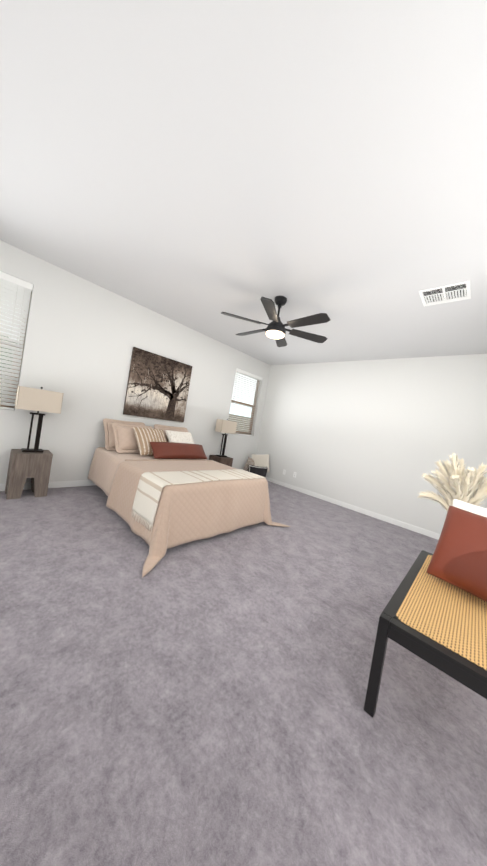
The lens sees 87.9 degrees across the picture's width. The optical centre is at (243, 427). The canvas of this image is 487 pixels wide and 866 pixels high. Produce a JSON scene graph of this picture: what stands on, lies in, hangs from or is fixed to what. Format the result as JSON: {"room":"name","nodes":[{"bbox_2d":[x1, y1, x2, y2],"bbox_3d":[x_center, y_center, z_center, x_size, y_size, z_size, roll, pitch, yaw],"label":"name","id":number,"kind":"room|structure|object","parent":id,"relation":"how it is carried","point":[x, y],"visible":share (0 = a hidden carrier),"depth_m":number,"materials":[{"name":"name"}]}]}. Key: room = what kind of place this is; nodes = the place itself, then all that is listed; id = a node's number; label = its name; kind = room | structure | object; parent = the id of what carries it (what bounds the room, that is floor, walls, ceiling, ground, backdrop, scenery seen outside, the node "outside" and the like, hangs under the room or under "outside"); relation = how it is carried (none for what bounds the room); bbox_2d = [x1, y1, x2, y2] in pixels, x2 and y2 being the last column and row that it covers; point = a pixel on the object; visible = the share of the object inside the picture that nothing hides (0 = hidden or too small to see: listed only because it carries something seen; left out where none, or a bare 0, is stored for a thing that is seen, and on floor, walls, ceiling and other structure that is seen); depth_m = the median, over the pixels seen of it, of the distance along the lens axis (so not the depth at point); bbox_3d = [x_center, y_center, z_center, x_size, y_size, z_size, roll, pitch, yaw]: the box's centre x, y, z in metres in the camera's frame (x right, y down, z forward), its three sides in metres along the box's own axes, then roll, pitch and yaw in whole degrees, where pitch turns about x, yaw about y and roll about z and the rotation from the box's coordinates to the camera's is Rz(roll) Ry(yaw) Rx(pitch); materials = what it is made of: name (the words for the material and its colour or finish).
{"room":"bedroom","nodes":[
{"label":"bedroom","id":0,"kind":"room"},
{"bbox_2d":[0,240,270,483],"bbox_3d":[-1.625,-0.478,4.080,0.150,2.740,5.950,10,1,43],"label":"wall","id":1,"kind":"structure","parent":0,"point":[83,337],"depth_m":3.47,"materials":[{"name":"white paint"}]},
{"bbox_2d":[0,291,31,408],"bbox_3d":[-2.940,-0.992,2.662,0.048,1.480,0.940,10,1,43],"label":"window","id":2,"kind":"structure","parent":1,"relation":"in","point":[14,369],"depth_m":2.97,"materials":[{"name":"beige plastic"}]},
{"bbox_2d":[0,271,32,409],"bbox_3d":[-2.889,-0.983,2.613,0.071,1.474,0.932,10,1,43],"label":"window blind","id":3,"kind":"object","parent":2,"relation":"attached to","point":[15,292],"visible":0.98,"depth_m":2.87,"materials":[{"name":"white plastic"}]},
{"bbox_2d":[0,480,94,490],"bbox_3d":[-1.779,0.842,4.047,0.012,0.085,5.950,10,1,43],"label":"baseboard","id":4,"kind":"structure","parent":1,"relation":"attached to","point":[76,483],"depth_m":3.37,"materials":[{"name":"white"}]},
{"bbox_2d":[123,347,191,421],"bbox_3d":[-1.369,-0.659,4.175,0.038,1.025,1.060,10,1,43],"label":"picture","id":5,"kind":"object","parent":1,"relation":"attached to","point":[157,386],"visible":1,"depth_m":4.10,"materials":[{"name":"paper"}]},
{"bbox_2d":[229,375,258,434],"bbox_3d":[-0.033,-0.553,5.786,0.048,1.420,0.900,10,1,43],"label":"window","id":6,"kind":"structure","parent":1,"relation":"in","point":[248,432],"depth_m":5.93,"materials":[{"name":"white glass"}]},
{"bbox_2d":[228,368,262,435],"bbox_3d":[0.019,-0.545,5.737,0.071,1.414,0.892,10,1,43],"label":"window blind","id":7,"kind":"object","parent":6,"relation":"attached to","point":[249,375],"visible":0.81,"depth_m":5.73,"materials":[{"name":"white plastic"}]},
{"bbox_2d":[0,481,486,865],"bbox_3d":[-0.274,1.203,2.596,4.550,0.100,6.250,10,1,43],"label":"floor","id":8,"kind":"structure","parent":0,"point":[200,702],"depth_m":1.11,"materials":[{"name":"carpet"}]},
{"bbox_2d":[5,449,52,498],"bbox_3d":[-2.520,0.528,2.966,0.290,0.505,0.350,10,1,43],"label":"nightstand","id":9,"kind":"object","parent":8,"relation":"on","point":[35,467],"visible":0.96,"depth_m":2.86,"materials":[{"name":"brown wood"}]},
{"bbox_2d":[15,386,63,452],"bbox_3d":[-2.418,-0.103,2.956,0.180,0.769,0.400,10,1,43],"label":"lamp","id":10,"kind":"object","parent":9,"relation":"on","point":[34,399],"visible":1,"depth_m":2.92,"materials":[{"name":"beige fabric"}]},
{"bbox_2d":[88,418,290,577],"bbox_3d":[-0.806,0.555,3.306,2.294,0.986,1.960,10,1,43],"label":"bed","id":11,"kind":"object","parent":8,"relation":"on","point":[164,488],"visible":1,"depth_m":2.75,"materials":[{"name":"beige fabric"}]},
{"bbox_2d":[165,430,198,456],"bbox_3d":[-0.972,0.244,3.986,0.500,0.500,0.150,8,-43,-45],"label":"pillow","id":12,"kind":"object","parent":11,"relation":"on","point":[170,436],"depth_m":3.95,"materials":[{"name":"fabric"}]},
{"bbox_2d":[105,460,290,577],"bbox_3d":[-0.496,0.807,2.983,1.342,0.574,1.960,10,1,43],"label":"quilt","id":13,"kind":"object","parent":11,"relation":"on","point":[168,504],"depth_m":2.55,"materials":[{"name":"beige fabric"}]},
{"bbox_2d":[132,469,266,525],"bbox_3d":[-0.394,0.707,2.868,0.421,0.364,1.544,10,1,43],"label":"throw","id":14,"kind":"object","parent":11,"relation":"on","point":[151,487],"depth_m":2.42,"materials":[{"name":"white fabric"}]},
{"bbox_2d":[209,455,232,466],"bbox_3d":[-0.483,0.824,5.101,0.340,0.500,0.340,10,1,43],"label":"nightstand","id":15,"kind":"object","parent":8,"relation":"on","point":[227,461],"visible":0.29,"depth_m":4.99,"materials":[{"name":"brown wood"}]},
{"bbox_2d":[215,419,236,456],"bbox_3d":[-0.382,0.196,5.091,0.180,0.769,0.400,10,1,43],"label":"lamp","id":16,"kind":"object","parent":15,"relation":"on","point":[225,426],"visible":1,"depth_m":5.03,"materials":[{"name":"beige fabric"}]},
{"bbox_2d":[243,454,269,476],"bbox_3d":[0.306,0.877,5.736,0.487,0.620,0.487,10,1,43],"label":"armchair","id":17,"kind":"object","parent":8,"relation":"on","point":[257,464],"visible":0.73,"depth_m":5.70,"materials":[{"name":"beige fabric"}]},
{"bbox_2d":[247,464,267,476],"bbox_3d":[0.339,1.006,5.644,0.281,0.321,0.421,10,1,43],"label":"blanket","id":18,"kind":"object","parent":17,"relation":"on","point":[259,469],"depth_m":5.54,"materials":[{"name":"black fabric"}]},
{"bbox_2d":[364,499,486,717],"bbox_3d":[1.257,0.945,1.389,0.614,0.937,1.200,10,1,43],"label":"bench","id":19,"kind":"object","parent":8,"relation":"on","point":[434,613],"visible":1,"depth_m":1.27,"materials":[{"name":"beige wicker"}]},
{"bbox_2d":[426,505,486,628],"bbox_3d":[1.393,0.743,1.454,0.190,0.500,0.500,34,-12,-29],"label":"pillow","id":20,"kind":"object","parent":19,"relation":"on","point":[458,563],"depth_m":1.48,"materials":[{"name":"red fabric"}]},
{"bbox_2d":[417,452,486,511],"bbox_3d":[1.712,0.837,2.080,0.548,1.272,0.366,10,1,43],"label":"pampas grass","id":21,"kind":"object","parent":8,"relation":"on","point":[456,478],"depth_m":2.08,"materials":[{"name":"brown plant"}]},
{"bbox_2d":[0,0,486,364],"bbox_3d":[0.178,-1.600,2.550,4.550,0.100,6.250,10,1,43],"label":"ceiling","id":22,"kind":"structure","parent":0,"point":[200,166],"depth_m":1.48,"materials":[{"name":"white paint"}]},
{"bbox_2d":[221,296,329,346],"bbox_3d":[0.403,-1.291,2.966,1.323,0.452,1.211,10,1,43],"label":"fan","id":23,"kind":"object","parent":22,"relation":"hanging from","point":[276,329],"visible":1,"depth_m":2.87,"materials":[{"name":"black metal"}]},
{"bbox_2d":[419,281,470,306],"bbox_3d":[1.909,-1.262,2.395,0.370,0.011,0.320,10,1,43],"label":"ceiling vent","id":24,"kind":"object","parent":22,"relation":"in","point":[448,293],"visible":1,"depth_m":2.38,"materials":[{"name":"white metal"}]},
{"bbox_2d":[256,354,486,533],"bbox_3d":[2.022,0.099,4.793,4.550,2.740,0.150,10,1,43],"label":"wall","id":25,"kind":"structure","parent":0,"point":[380,436],"depth_m":4.38,"materials":[{"name":"white paint"}]},
{"bbox_2d":[265,477,440,539],"bbox_3d":[1.759,1.402,4.753,4.200,0.085,0.012,10,1,43],"label":"baseboard","id":26,"kind":"structure","parent":25,"relation":"attached to","point":[434,535],"depth_m":4.41,"materials":[{"name":"white"}]},
{"label":"outside","id":27,"kind":"structure","parent":0,"visible":0},
{"bbox_2d":[1,311,256,416],"bbox_3d":[-9.058,-7.415,15.337,0.001,14.300,60.000,10,1,43],"label":"sky","id":28,"kind":"structure","parent":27,"point":[241,411],"depth_m":25.47,"materials":[{"name":"white"}]},
{"bbox_3d":[-10.973,-0.469,16.190,29.849,0.050,70.000,10,1,43],"label":"ground","id":29,"kind":"structure","parent":27,"visible":0},
{"bbox_2d":[0,370,249,431],"bbox_3d":[-4.308,-0.208,7.197,0.200,1.850,18.000,10,1,43],"label":"fence","id":30,"kind":"object","parent":29,"relation":"on","point":[243,424],"depth_m":11.36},
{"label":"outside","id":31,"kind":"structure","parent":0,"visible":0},
{"bbox_2d":[0,335,13,368],"bbox_3d":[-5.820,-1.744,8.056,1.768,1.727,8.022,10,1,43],"label":"tree","id":32,"kind":"object","parent":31,"point":[6,352],"depth_m":6.62,"materials":[{"name":"green plant"}]}
]}

